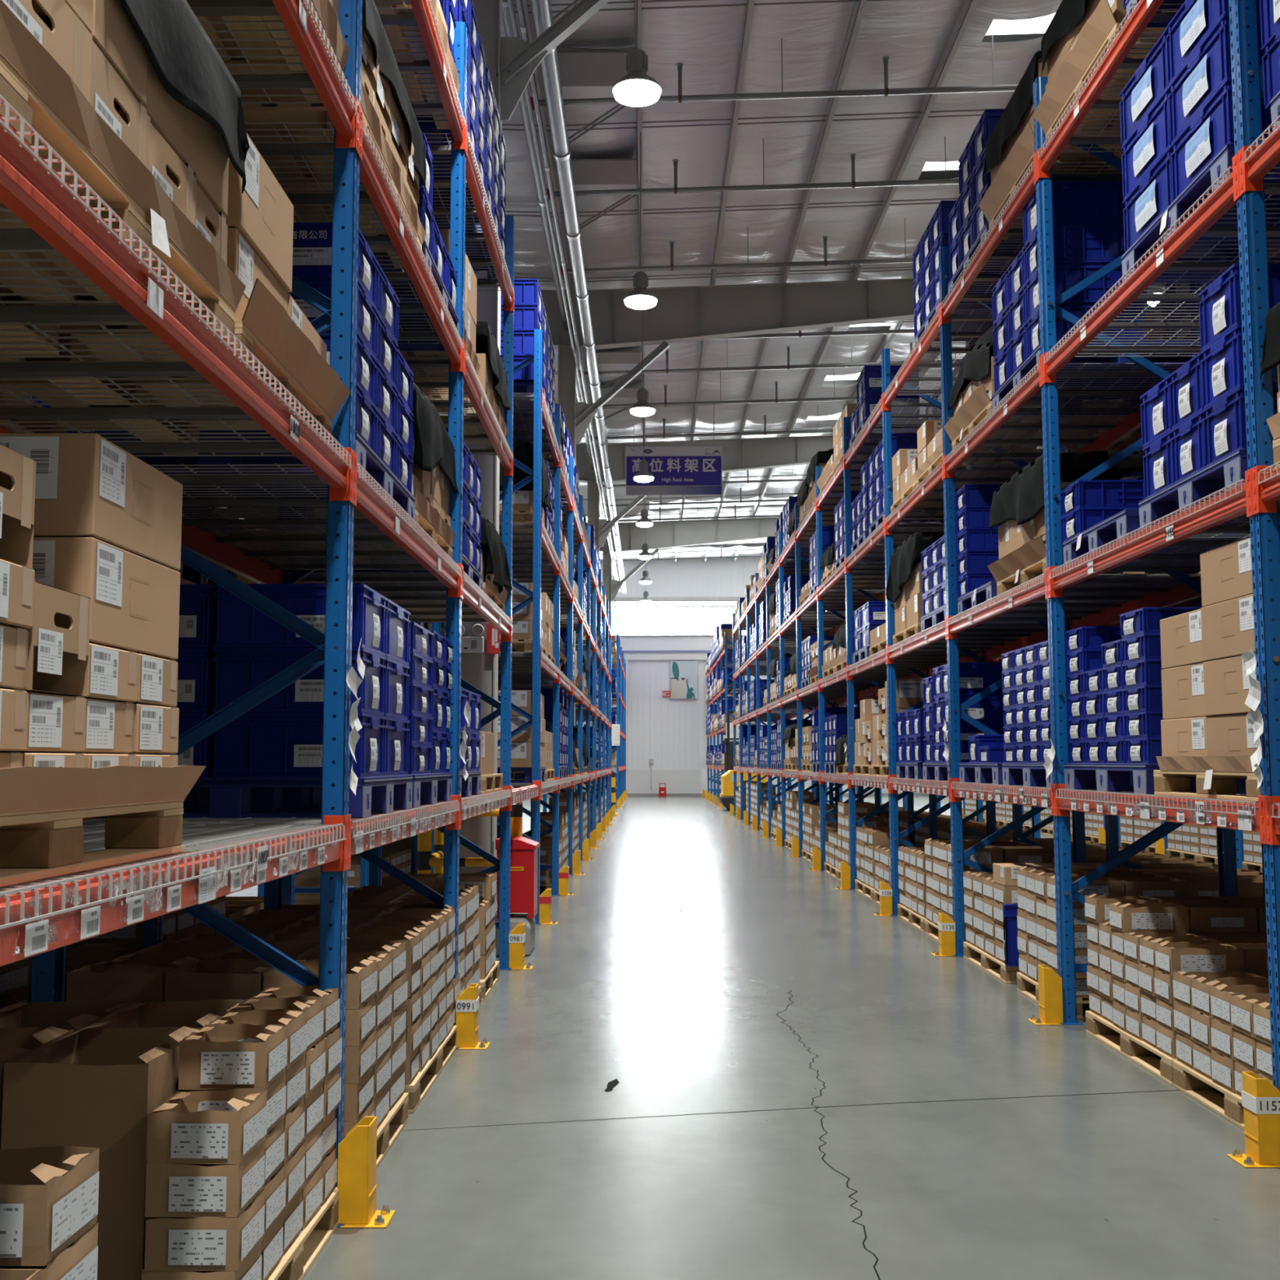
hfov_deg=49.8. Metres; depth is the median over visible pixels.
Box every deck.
[0,93,351,468]
[0,823,346,928]
[82,800,459,837]
[149,462,462,577]
[186,0,358,115]
[244,120,464,351]
[288,571,512,626]
[374,0,466,128]
[400,350,513,461]
[424,132,515,296]
[461,789,511,808]
[497,651,560,674]
[497,670,573,687]
[498,521,560,565]
[511,684,583,697]
[511,779,559,788]
[512,563,573,595]
[513,392,560,457]
[520,776,573,783]
[543,455,573,502]
[546,592,583,616]
[560,500,583,535]
[560,613,591,632]
[562,533,591,561]
[573,693,591,704]
[573,774,582,780]
[575,644,601,656]
[575,707,601,715]
[575,713,605,719]
[575,717,608,721]
[582,773,591,777]
[585,655,605,665]
[590,580,601,597]
[590,596,605,612]
[590,610,608,623]
[732,620,755,631]
[733,669,766,675]
[733,718,774,722]
[738,608,759,621]
[739,661,766,669]
[739,714,786,719]
[746,595,771,610]
[746,652,795,662]
[746,710,797,716]
[747,768,756,770]
[755,578,778,596]
[755,640,802,653]
[755,705,814,712]
[756,768,767,771]
[765,558,809,579]
[766,627,832,642]
[766,698,832,707]
[767,768,780,773]
[778,533,813,559]
[779,610,854,629]
[780,690,856,701]
[781,769,797,774]
[795,501,837,534]
[795,589,884,613]
[796,680,884,693]
[797,771,818,776]
[815,457,866,502]
[817,560,885,591]
[817,667,925,684]
[820,772,847,778]
[843,398,942,459]
[844,520,944,564]
[847,648,982,671]
[848,774,888,782]
[882,308,993,399]
[884,461,1031,524]
[886,620,1066,653]
[888,777,948,787]
[940,161,1124,309]
[943,362,1184,464]
[947,573,1200,625]
[951,781,1050,796]
[1037,0,1182,159]
[1043,166,1279,364]
[1049,479,1279,578]
[1055,788,1258,815]
[1244,115,1279,163]
[1257,461,1279,484]
[1271,803,1279,817]
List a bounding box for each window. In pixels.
[600,601,826,635]
[649,495,795,508]
[711,537,766,544]
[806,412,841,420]
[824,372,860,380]
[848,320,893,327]
[922,160,959,170]
[985,13,1055,35]
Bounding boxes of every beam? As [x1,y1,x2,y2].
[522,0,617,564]
[540,278,1166,351]
[575,435,833,484]
[586,516,778,552]
[634,0,646,564]
[674,0,754,563]
[703,0,866,562]
[733,0,977,560]
[795,320,903,496]
[919,342,940,384]
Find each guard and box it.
[337,1115,395,1228]
[417,801,523,874]
[455,983,489,1049]
[508,923,533,969]
[538,888,558,924]
[558,866,573,895]
[572,850,585,875]
[582,838,593,860]
[590,829,599,848]
[595,822,604,839]
[600,817,608,831]
[604,812,612,826]
[608,808,614,821]
[611,804,617,816]
[617,798,622,808]
[703,791,707,799]
[706,792,711,800]
[710,794,714,803]
[713,795,718,805]
[717,799,722,808]
[728,804,733,815]
[733,807,740,819]
[741,810,748,824]
[749,815,757,830]
[760,821,768,837]
[772,827,782,845]
[787,835,799,857]
[808,846,821,871]
[835,861,850,889]
[873,881,892,915]
[930,912,955,956]
[1027,964,1063,1025]
[1097,826,1106,844]
[1155,838,1164,854]
[1226,1071,1279,1168]
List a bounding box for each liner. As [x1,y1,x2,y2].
[207,0,349,71]
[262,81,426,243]
[275,487,455,547]
[391,0,460,102]
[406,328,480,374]
[431,384,508,438]
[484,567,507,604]
[544,448,564,469]
[560,651,567,666]
[562,520,587,538]
[575,533,591,549]
[575,673,582,685]
[576,633,599,643]
[601,594,605,604]
[742,600,746,608]
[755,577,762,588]
[766,557,773,571]
[768,624,774,634]
[783,759,791,764]
[789,756,797,764]
[798,587,808,602]
[800,759,810,764]
[804,485,839,509]
[806,665,817,678]
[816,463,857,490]
[821,659,834,671]
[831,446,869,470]
[834,653,846,665]
[914,442,1023,479]
[943,382,1118,441]
[978,121,1122,222]
[1155,755,1259,772]
[1266,412,1279,439]
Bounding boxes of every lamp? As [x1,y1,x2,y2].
[612,0,662,106]
[623,132,657,309]
[629,309,655,416]
[633,373,654,482]
[635,438,653,527]
[637,527,653,559]
[639,560,652,584]
[640,591,651,603]
[1146,284,1165,306]
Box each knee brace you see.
[495,0,610,120]
[573,340,669,444]
[597,495,646,547]
[611,548,659,600]
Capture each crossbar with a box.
[0,115,353,503]
[0,426,14,433]
[0,814,347,966]
[82,817,103,820]
[180,577,195,584]
[181,520,282,583]
[271,0,359,153]
[346,795,460,870]
[352,451,462,598]
[358,105,464,373]
[409,0,466,153]
[459,786,511,829]
[462,565,512,641]
[463,342,513,476]
[465,122,514,313]
[511,780,540,810]
[540,648,559,684]
[540,777,559,799]
[541,517,560,575]
[542,388,560,467]
[559,774,573,793]
[560,461,573,511]
[560,560,573,603]
[560,674,573,695]
[573,506,583,542]
[573,590,582,623]
[573,687,582,703]
[573,773,582,785]
[582,531,591,567]
[582,613,591,639]
[582,697,590,710]
[582,771,590,782]
[590,563,596,587]
[590,629,596,651]
[590,704,596,715]
[590,770,596,780]
[595,584,601,603]
[595,647,601,662]
[595,769,601,780]
[596,711,601,719]
[600,601,605,617]
[600,658,605,670]
[601,715,605,723]
[604,615,608,627]
[604,667,608,677]
[604,719,608,726]
[608,626,611,637]
[608,674,611,683]
[720,648,724,658]
[720,725,725,733]
[732,622,738,635]
[733,667,739,680]
[733,720,739,726]
[733,765,740,773]
[738,611,746,626]
[739,662,746,674]
[739,716,746,724]
[739,766,747,773]
[746,597,755,614]
[746,651,755,666]
[746,712,756,720]
[747,766,756,774]
[755,581,765,601]
[755,642,766,658]
[755,703,767,717]
[756,767,768,777]
[765,560,778,586]
[766,629,779,648]
[767,697,780,712]
[767,768,781,777]
[778,531,795,566]
[779,613,795,635]
[780,692,796,707]
[781,768,797,778]
[787,713,797,719]
[795,503,816,542]
[795,587,817,620]
[796,682,817,700]
[797,769,819,783]
[802,706,814,717]
[815,455,844,510]
[816,699,833,709]
[817,558,844,599]
[817,665,847,692]
[819,770,848,787]
[825,628,832,635]
[833,620,845,635]
[835,692,857,706]
[838,702,847,706]
[843,394,882,469]
[844,518,884,573]
[846,645,887,679]
[848,772,888,793]
[853,694,872,703]
[857,684,884,700]
[872,693,878,698]
[875,591,884,600]
[882,304,940,411]
[884,457,943,535]
[886,616,946,663]
[888,774,950,801]
[897,668,926,679]
[928,650,982,676]
[939,152,1036,324]
[942,355,1042,479]
[946,567,1048,639]
[950,777,1054,815]
[985,622,1066,662]
[992,656,1001,662]
[1035,0,1164,181]
[1041,152,1239,385]
[1047,468,1253,598]
[1053,783,1266,844]
[1071,577,1201,629]
[1078,407,1143,452]
[1103,596,1201,626]
[1114,431,1144,450]
[1238,124,1279,195]
[1251,465,1279,515]
[1264,795,1279,844]
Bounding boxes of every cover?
[120,0,249,193]
[362,0,426,195]
[412,382,462,501]
[475,321,511,412]
[480,515,511,593]
[499,441,552,517]
[555,403,565,451]
[560,635,565,671]
[572,741,578,771]
[573,551,577,577]
[573,725,586,755]
[577,653,589,675]
[578,493,586,528]
[582,746,588,766]
[587,746,599,767]
[590,685,597,698]
[595,625,603,648]
[767,546,775,564]
[767,592,775,614]
[768,653,792,678]
[782,720,811,748]
[787,505,795,534]
[787,652,796,675]
[796,477,808,506]
[804,448,833,487]
[818,542,835,572]
[831,622,846,653]
[835,732,855,767]
[885,532,944,602]
[947,325,995,413]
[982,50,1047,173]
[989,449,1146,536]
[1040,0,1085,76]
[1260,302,1279,379]
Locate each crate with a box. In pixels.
[135,712,213,777]
[172,648,215,713]
[177,583,217,648]
[199,381,377,453]
[210,712,386,777]
[211,648,386,715]
[213,583,387,656]
[287,274,378,358]
[292,222,379,308]
[320,329,377,405]
[374,360,397,432]
[374,409,397,475]
[376,314,398,387]
[377,265,399,342]
[383,716,409,775]
[384,657,409,719]
[385,598,410,666]
[394,436,412,493]
[395,391,413,455]
[396,348,413,412]
[407,652,433,688]
[407,713,432,745]
[408,682,433,716]
[408,743,432,774]
[409,622,434,661]
[415,101,468,132]
[417,186,433,256]
[419,132,433,207]
[430,631,444,662]
[431,215,448,290]
[431,658,444,689]
[431,686,444,731]
[431,729,444,773]
[432,170,493,218]
[439,0,456,52]
[441,690,452,732]
[442,731,453,772]
[443,637,453,666]
[444,663,453,691]
[445,427,466,482]
[446,253,457,313]
[447,31,455,62]
[451,0,457,21]
[457,0,469,65]
[460,688,464,729]
[460,729,463,771]
[462,0,470,26]
[462,479,466,519]
[462,517,466,556]
[462,730,474,771]
[463,688,474,731]
[465,484,475,531]
[465,523,475,566]
[466,58,469,103]
[466,446,475,496]
[467,106,477,160]
[468,31,478,97]
[468,69,477,134]
[469,0,478,61]
[472,693,480,732]
[472,732,480,770]
[474,462,481,505]
[474,497,481,538]
[474,533,480,573]
[476,66,485,127]
[476,102,484,162]
[476,138,484,186]
[477,28,485,93]
[484,66,494,125]
[484,101,493,159]
[484,136,493,191]
[493,97,500,152]
[493,129,500,183]
[493,164,499,215]
[493,197,500,238]
[498,186,505,235]
[499,124,506,176]
[499,155,506,206]
[499,220,506,259]
[499,488,549,512]
[500,279,542,320]
[500,303,542,329]
[500,328,533,354]
[500,354,533,382]
[513,390,550,414]
[542,300,546,341]
[542,324,546,363]
[542,347,546,386]
[542,373,546,401]
[542,506,549,533]
[544,460,549,488]
[546,320,550,354]
[546,343,550,373]
[546,366,549,396]
[548,515,551,538]
[549,355,552,386]
[549,377,552,408]
[549,400,552,423]
[549,469,551,496]
[549,491,552,519]
[550,333,552,364]
[551,366,555,392]
[551,388,555,414]
[551,410,555,432]
[551,475,555,502]
[551,498,554,525]
[551,520,554,544]
[552,345,555,373]
[842,490,861,515]
[848,405,857,441]
[850,498,856,524]
[850,520,857,545]
[852,607,861,632]
[852,629,861,653]
[855,491,862,519]
[856,364,919,404]
[856,514,862,539]
[857,391,919,428]
[860,461,868,490]
[860,600,885,627]
[860,623,883,648]
[861,484,869,511]
[861,506,869,533]
[867,451,874,480]
[867,475,875,504]
[868,498,875,526]
[873,443,880,473]
[873,466,881,497]
[874,490,881,519]
[880,432,917,465]
[880,457,893,488]
[880,488,893,513]
[895,711,904,737]
[895,737,904,762]
[902,736,912,762]
[903,710,911,737]
[911,708,924,736]
[911,735,924,762]
[912,239,922,281]
[912,267,923,310]
[913,297,923,337]
[920,221,933,266]
[920,546,931,573]
[921,568,931,595]
[922,251,933,294]
[922,280,933,323]
[922,591,932,616]
[922,675,933,706]
[923,704,933,734]
[923,733,934,762]
[929,539,940,567]
[929,562,940,590]
[930,200,955,248]
[930,585,941,612]
[931,231,950,278]
[932,270,993,307]
[932,666,942,697]
[933,695,942,726]
[933,725,943,744]
[933,743,943,762]
[938,533,956,561]
[938,558,957,584]
[939,579,958,607]
[941,662,1003,695]
[942,693,1005,724]
[942,724,1004,743]
[942,743,968,762]
[948,196,960,248]
[948,231,962,279]
[955,484,1002,513]
[955,506,1003,534]
[955,528,998,556]
[956,550,999,577]
[956,572,995,598]
[958,137,972,194]
[959,173,974,229]
[960,209,975,263]
[968,734,1004,762]
[970,109,1004,171]
[972,149,991,206]
[973,185,990,242]
[991,270,1009,324]
[992,306,1010,359]
[993,343,1011,392]
[1001,650,1015,671]
[1001,669,1015,689]
[1002,688,1016,707]
[1002,903,1018,966]
[1003,706,1017,726]
[1003,725,1020,744]
[1006,247,1026,305]
[1008,285,1027,340]
[1008,323,1029,376]
[1013,647,1026,668]
[1013,666,1027,687]
[1013,685,1026,706]
[1014,705,1027,724]
[1015,724,1030,743]
[1015,743,1030,763]
[1022,181,1125,245]
[1023,220,1127,282]
[1024,260,1143,321]
[1025,643,1039,666]
[1025,662,1041,684]
[1026,300,1146,358]
[1026,683,1041,704]
[1026,702,1041,724]
[1027,723,1041,743]
[1027,742,1042,763]
[1038,639,1068,662]
[1039,659,1067,682]
[1039,680,1069,702]
[1039,701,1070,722]
[1040,721,1071,742]
[1040,742,1071,763]
[1059,480,1146,517]
[1060,506,1139,543]
[1065,626,1123,653]
[1066,648,1104,675]
[1066,671,1086,697]
[1066,694,1085,719]
[1067,717,1086,741]
[1068,740,1088,763]
[1083,668,1105,693]
[1084,692,1106,717]
[1084,715,1106,740]
[1084,739,1106,763]
[1101,639,1124,667]
[1102,663,1124,691]
[1102,688,1125,715]
[1103,713,1131,739]
[1104,738,1128,763]
[1119,31,1169,146]
[1120,87,1173,199]
[1120,607,1201,638]
[1120,633,1161,663]
[1121,659,1162,688]
[1122,146,1175,252]
[1122,684,1162,713]
[1123,0,1180,8]
[1123,711,1168,737]
[1124,737,1162,763]
[1139,376,1173,448]
[1142,431,1175,497]
[1164,0,1260,85]
[1168,13,1265,143]
[1168,352,1205,429]
[1170,78,1272,200]
[1170,410,1207,483]
[1198,263,1279,351]
[1200,324,1278,408]
[1202,386,1278,466]
[1261,26,1279,109]
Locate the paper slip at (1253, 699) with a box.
[1240,648,1263,791]
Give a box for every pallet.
[0,54,235,355]
[0,322,332,453]
[0,800,183,887]
[83,431,415,529]
[88,774,413,817]
[177,560,216,585]
[195,0,342,101]
[204,506,452,564]
[208,772,452,807]
[241,103,422,267]
[266,1186,338,1279]
[288,552,483,594]
[373,0,457,129]
[373,241,458,351]
[376,1093,408,1168]
[378,582,505,618]
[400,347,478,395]
[404,1025,457,1113]
[417,121,485,216]
[425,395,506,454]
[433,211,506,280]
[459,770,481,796]
[478,985,480,1006]
[479,960,499,1001]
[480,773,502,793]
[496,874,551,893]
[497,766,546,782]
[498,510,545,532]
[499,639,546,656]
[505,768,555,781]
[512,531,555,559]
[512,559,563,575]
[513,382,546,419]
[513,415,555,448]
[515,765,562,779]
[541,589,567,597]
[542,453,563,475]
[546,650,555,664]
[551,474,568,493]
[560,498,575,513]
[562,511,575,530]
[562,765,568,777]
[572,767,574,776]
[574,680,579,689]
[574,767,579,775]
[575,638,586,644]
[583,766,587,773]
[600,685,616,692]
[608,647,616,653]
[611,663,616,667]
[611,695,616,701]
[709,662,733,667]
[711,658,733,664]
[711,692,738,697]
[715,653,733,659]
[715,688,739,694]
[716,650,733,657]
[716,687,739,693]
[719,646,733,653]
[719,684,737,690]
[720,644,733,650]
[720,682,743,688]
[721,722,755,727]
[742,761,746,767]
[750,706,763,712]
[750,761,754,768]
[758,640,766,648]
[759,825,763,831]
[760,761,764,768]
[764,761,768,768]
[768,562,808,576]
[768,628,775,637]
[769,695,776,703]
[770,761,777,769]
[770,831,775,839]
[774,554,809,567]
[775,622,779,631]
[776,692,780,700]
[777,761,783,769]
[782,538,809,555]
[782,611,830,623]
[783,688,791,697]
[784,763,791,770]
[784,839,791,850]
[789,528,813,540]
[791,684,796,693]
[791,764,797,771]
[798,510,834,528]
[799,592,858,608]
[800,676,809,688]
[801,764,812,772]
[801,849,811,862]
[808,496,840,511]
[809,582,884,595]
[809,674,817,684]
[811,761,819,772]
[819,471,861,493]
[821,567,884,586]
[822,665,835,678]
[824,761,836,773]
[824,862,837,879]
[831,454,868,473]
[834,552,884,572]
[835,659,846,672]
[836,764,848,774]
[836,869,840,880]
[848,419,942,450]
[850,530,911,555]
[853,646,870,663]
[853,764,871,775]
[854,879,875,900]
[868,511,944,538]
[869,639,886,656]
[871,764,888,777]
[873,889,900,904]
[890,481,964,514]
[893,622,921,644]
[896,762,923,778]
[897,903,926,932]
[914,298,993,349]
[915,449,1061,491]
[920,604,1035,631]
[922,762,949,781]
[924,919,966,942]
[947,222,1025,301]
[951,400,1128,453]
[957,580,1128,617]
[959,762,1003,784]
[963,942,1019,983]
[964,814,976,820]
[988,144,1124,239]
[991,340,1198,415]
[995,819,1004,825]
[996,555,1200,595]
[1001,762,1133,787]
[1016,972,1088,1018]
[1022,824,1031,830]
[1040,827,1053,835]
[1045,22,1165,153]
[1062,508,1279,566]
[1063,763,1247,794]
[1084,835,1129,844]
[1085,1010,1177,1085]
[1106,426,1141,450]
[1120,448,1145,479]
[1120,840,1131,847]
[1121,142,1279,282]
[1125,0,1185,26]
[1138,448,1279,530]
[1142,845,1194,855]
[1153,769,1261,801]
[1165,848,1214,861]
[1172,1060,1244,1129]
[1199,854,1260,867]
[1242,862,1262,872]
[1270,89,1279,131]
[1272,437,1279,468]
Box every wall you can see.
[511,769,922,793]
[577,636,810,769]
[600,542,766,596]
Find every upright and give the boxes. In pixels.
[31,0,362,1227]
[65,915,163,949]
[226,546,294,904]
[257,857,368,896]
[263,21,466,1049]
[368,215,514,969]
[410,617,422,873]
[431,328,542,924]
[497,404,560,895]
[497,456,573,875]
[520,495,583,860]
[530,525,591,848]
[542,549,596,831]
[574,610,611,809]
[575,599,608,813]
[576,568,600,823]
[582,585,604,817]
[600,632,618,808]
[600,646,622,795]
[608,640,620,797]
[611,662,626,790]
[613,657,624,791]
[615,653,623,793]
[706,677,731,796]
[709,667,725,798]
[712,662,738,800]
[716,659,745,803]
[720,652,751,805]
[724,632,756,772]
[732,613,767,815]
[738,601,780,819]
[746,588,791,824]
[755,573,804,830]
[765,554,819,837]
[778,531,839,845]
[780,712,812,792]
[786,713,827,803]
[795,502,863,857]
[808,785,842,805]
[812,704,858,803]
[815,466,889,871]
[826,604,881,805]
[843,417,937,889]
[855,787,907,810]
[874,787,940,816]
[880,348,995,915]
[906,791,983,843]
[938,246,1085,956]
[962,799,965,814]
[962,801,1040,839]
[1012,803,1120,846]
[1032,76,1237,1025]
[1092,302,1242,868]
[1161,821,1168,854]
[1228,0,1279,1091]
[1240,830,1244,862]
[1261,843,1265,896]
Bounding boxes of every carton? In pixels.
[0,433,182,570]
[0,444,35,568]
[0,559,35,628]
[0,624,28,689]
[0,688,27,751]
[0,691,86,751]
[0,751,22,768]
[0,780,1268,1279]
[0,999,135,1031]
[0,1026,74,1149]
[0,1026,200,1279]
[0,1146,99,1266]
[0,1222,97,1279]
[1,0,92,102]
[13,697,134,752]
[21,752,86,768]
[22,581,90,696]
[32,537,180,659]
[44,703,178,753]
[64,0,93,33]
[66,958,192,1002]
[80,643,137,702]
[80,999,244,1030]
[81,911,176,941]
[84,753,137,768]
[89,37,150,169]
[90,0,147,104]
[103,951,214,973]
[128,653,177,706]
[137,754,177,767]
[142,1241,262,1279]
[143,54,229,216]
[144,1188,264,1271]
[145,1141,264,1217]
[147,1088,266,1164]
[148,116,196,226]
[164,958,272,1001]
[175,909,193,933]
[177,1023,287,1089]
[177,1071,286,1133]
[193,900,210,927]
[195,178,227,264]
[195,1213,283,1279]
[196,1118,284,1185]
[204,951,306,973]
[206,1008,306,1070]
[225,133,293,292]
[226,227,288,321]
[227,995,323,1052]
[233,572,257,583]
[240,62,375,110]
[251,984,341,1038]
[262,958,377,1008]
[262,1164,285,1237]
[267,1098,304,1164]
[281,1188,302,1257]
[284,1054,306,1115]
[284,1142,305,1210]
[287,293,326,361]
[294,951,391,997]
[301,1164,322,1231]
[302,1081,324,1142]
[303,1123,322,1184]
[304,1038,325,1097]
[306,940,405,982]
[320,1110,336,1161]
[320,1146,337,1206]
[322,1066,341,1121]
[323,1026,342,1079]
[328,0,338,21]
[343,1066,373,1120]
[343,1099,374,1138]
[344,1029,376,1083]
[345,995,375,1046]
[346,930,422,968]
[349,924,430,959]
[359,919,438,951]
[361,14,376,94]
[371,913,446,945]
[372,1048,391,1099]
[373,1082,389,1128]
[374,984,391,1030]
[374,1017,391,1065]
[375,64,391,134]
[375,97,391,151]
[382,907,454,938]
[388,1064,404,1111]
[389,903,455,924]
[390,1003,405,1048]
[390,1031,406,1079]
[391,95,407,170]
[391,140,406,186]
[391,895,466,928]
[391,971,408,1015]
[403,888,474,922]
[404,961,420,997]
[404,1016,422,1055]
[404,1048,418,1084]
[405,987,420,1026]
[406,130,419,203]
[406,175,417,210]
[410,415,422,483]
[411,475,420,496]
[413,884,479,914]
[417,1035,429,1071]
[418,353,492,395]
[419,470,431,492]
[419,952,430,987]
[419,978,431,1015]
[419,1006,431,1042]
[420,484,432,506]
[428,945,439,978]
[428,1022,439,1059]
[429,998,437,1031]
[430,463,441,506]
[430,972,438,1005]
[432,497,440,515]
[436,0,447,33]
[436,963,444,995]
[436,988,445,1022]
[437,872,496,900]
[437,940,444,969]
[437,1013,446,1048]
[438,228,466,301]
[440,471,448,515]
[440,507,450,526]
[444,934,452,963]
[444,956,453,988]
[444,980,453,1013]
[444,1005,453,1037]
[451,930,459,955]
[451,955,458,978]
[452,973,460,1004]
[452,1003,456,1026]
[457,950,464,981]
[458,924,464,954]
[459,978,464,994]
[463,915,474,950]
[463,968,473,989]
[464,298,467,331]
[464,942,472,976]
[466,255,476,325]
[466,306,475,354]
[471,935,479,967]
[471,961,479,986]
[473,910,479,940]
[478,731,493,775]
[478,899,490,929]
[478,923,491,954]
[479,946,490,978]
[480,549,486,582]
[489,897,495,923]
[490,918,495,945]
[490,941,496,968]
[491,373,496,402]
[496,394,504,419]
[497,689,532,715]
[497,715,532,742]
[497,742,532,767]
[499,490,533,518]
[499,620,532,644]
[511,582,533,601]
[511,601,533,620]
[511,623,547,650]
[511,627,545,649]
[512,508,545,531]
[526,551,564,571]
[540,693,544,719]
[540,718,545,742]
[540,742,544,767]
[541,560,568,580]
[541,592,549,625]
[541,593,545,613]
[541,609,546,632]
[543,730,547,750]
[544,750,548,769]
[547,625,551,655]
[547,731,550,751]
[548,599,551,628]
[548,751,550,769]
[550,732,553,751]
[550,751,553,768]
[551,602,554,631]
[551,631,553,657]
[561,536,566,559]
[565,542,568,562]
[573,580,575,595]
[573,647,575,665]
[573,664,575,680]
[573,738,577,748]
[575,582,577,600]
[575,650,577,667]
[576,662,585,678]
[577,748,578,765]
[772,601,776,617]
[773,614,776,628]
[786,675,789,689]
[788,673,794,688]
[790,749,792,757]
[792,746,795,757]
[795,728,797,746]
[795,746,797,757]
[799,509,831,523]
[801,502,805,517]
[801,745,804,759]
[802,726,805,745]
[803,582,807,592]
[804,745,808,759]
[805,726,812,745]
[807,580,809,592]
[808,480,815,493]
[808,744,812,764]
[810,643,813,662]
[813,640,832,659]
[813,657,817,666]
[817,462,826,472]
[822,564,826,577]
[822,648,826,665]
[826,564,830,573]
[826,647,831,662]
[828,453,833,471]
[830,557,835,569]
[831,645,836,665]
[832,421,838,448]
[833,443,837,460]
[836,642,840,657]
[837,412,842,440]
[837,435,842,453]
[840,646,844,655]
[842,404,857,434]
[854,718,860,742]
[854,742,861,764]
[858,721,865,743]
[859,868,865,884]
[860,698,878,721]
[860,742,865,764]
[860,855,865,870]
[863,828,899,844]
[864,720,873,742]
[864,742,872,764]
[864,843,868,857]
[864,857,868,871]
[864,870,869,886]
[867,858,875,875]
[868,830,907,846]
[868,844,906,860]
[869,873,875,888]
[870,626,880,647]
[872,715,879,740]
[872,740,879,764]
[874,845,889,862]
[875,861,879,877]
[875,875,879,892]
[878,687,885,714]
[878,713,885,739]
[878,739,884,764]
[878,862,884,879]
[880,622,886,641]
[880,847,889,865]
[884,679,924,709]
[884,737,888,764]
[884,849,889,867]
[884,865,889,883]
[885,707,924,737]
[892,448,917,481]
[893,474,943,505]
[893,583,906,613]
[894,606,906,634]
[897,846,924,862]
[897,860,906,877]
[898,875,906,892]
[899,890,905,906]
[900,468,941,496]
[904,848,924,865]
[905,863,910,879]
[905,877,911,895]
[905,892,911,910]
[906,457,943,488]
[906,562,923,599]
[906,592,923,628]
[910,849,924,867]
[910,865,917,883]
[910,880,917,898]
[911,896,918,914]
[916,851,925,871]
[917,420,942,455]
[917,445,927,468]
[917,868,926,886]
[917,884,926,902]
[918,899,926,918]
[924,838,973,857]
[925,856,933,874]
[926,871,933,889]
[926,887,933,906]
[926,903,933,924]
[927,435,935,457]
[932,841,977,860]
[932,874,941,893]
[933,857,940,876]
[933,891,941,911]
[933,906,941,926]
[935,428,1008,448]
[938,843,989,862]
[939,861,949,880]
[940,878,949,897]
[941,894,949,915]
[946,845,1003,866]
[948,863,992,881]
[948,880,951,898]
[948,897,964,916]
[948,915,965,937]
[953,391,963,415]
[963,380,973,404]
[963,871,993,892]
[964,888,974,910]
[964,906,974,928]
[965,924,976,946]
[972,380,982,392]
[973,873,993,896]
[973,911,984,933]
[974,893,983,915]
[975,929,986,952]
[982,356,995,387]
[982,876,994,900]
[983,897,994,919]
[983,915,995,939]
[985,380,1041,401]
[985,934,995,958]
[987,535,1143,582]
[991,134,1014,181]
[991,143,1014,184]
[992,862,1054,885]
[993,882,1017,904]
[993,900,1003,924]
[995,920,1005,942]
[995,939,1004,963]
[998,520,1009,559]
[1008,520,1022,552]
[1013,57,1047,142]
[1017,113,1034,137]
[1017,866,1083,891]
[1017,888,1026,912]
[1017,909,1026,933]
[1017,930,1029,955]
[1018,951,1028,977]
[1021,516,1035,546]
[1025,891,1037,916]
[1026,868,1088,894]
[1026,913,1036,938]
[1027,955,1038,982]
[1028,935,1038,960]
[1032,0,1121,134]
[1035,481,1072,537]
[1035,871,1085,898]
[1035,916,1074,943]
[1036,896,1047,920]
[1037,939,1048,965]
[1041,534,1063,555]
[1044,31,1079,90]
[1045,920,1088,951]
[1046,898,1087,927]
[1047,25,1079,80]
[1047,875,1124,903]
[1047,944,1088,974]
[1052,968,1089,997]
[1078,0,1096,30]
[1079,0,1178,35]
[1084,893,1159,923]
[1086,964,1099,993]
[1087,919,1103,946]
[1087,941,1100,969]
[1088,989,1102,1017]
[1098,920,1112,951]
[1098,969,1113,1000]
[1099,946,1114,975]
[1101,995,1113,1024]
[1109,902,1189,932]
[1111,928,1169,956]
[1111,952,1126,982]
[1112,976,1126,1006]
[1112,1000,1126,1032]
[1124,931,1200,963]
[1124,957,1139,988]
[1124,982,1142,1014]
[1125,1008,1142,1040]
[1137,962,1157,995]
[1139,936,1225,968]
[1140,990,1156,1022]
[1142,1015,1176,1048]
[1144,301,1168,339]
[1154,970,1173,1004]
[1155,941,1244,976]
[1155,996,1175,1031]
[1155,1022,1177,1058]
[1156,333,1167,339]
[1160,608,1205,669]
[1160,662,1210,719]
[1160,716,1208,770]
[1173,969,1266,1008]
[1173,1000,1191,1039]
[1175,1031,1194,1070]
[1191,977,1269,1017]
[1191,1008,1213,1049]
[1192,1040,1212,1080]
[1200,533,1279,607]
[1200,594,1275,661]
[1200,844,1208,855]
[1203,653,1277,715]
[1206,713,1279,771]
[1208,826,1216,836]
[1208,835,1217,847]
[1208,845,1217,857]
[1210,983,1269,1026]
[1210,1018,1234,1060]
[1211,1048,1236,1093]
[1230,994,1269,1037]
[1233,1028,1257,1071]
[1234,1062,1259,1097]
[1253,1001,1271,1044]
[1256,1039,1272,1079]
[1257,1073,1272,1084]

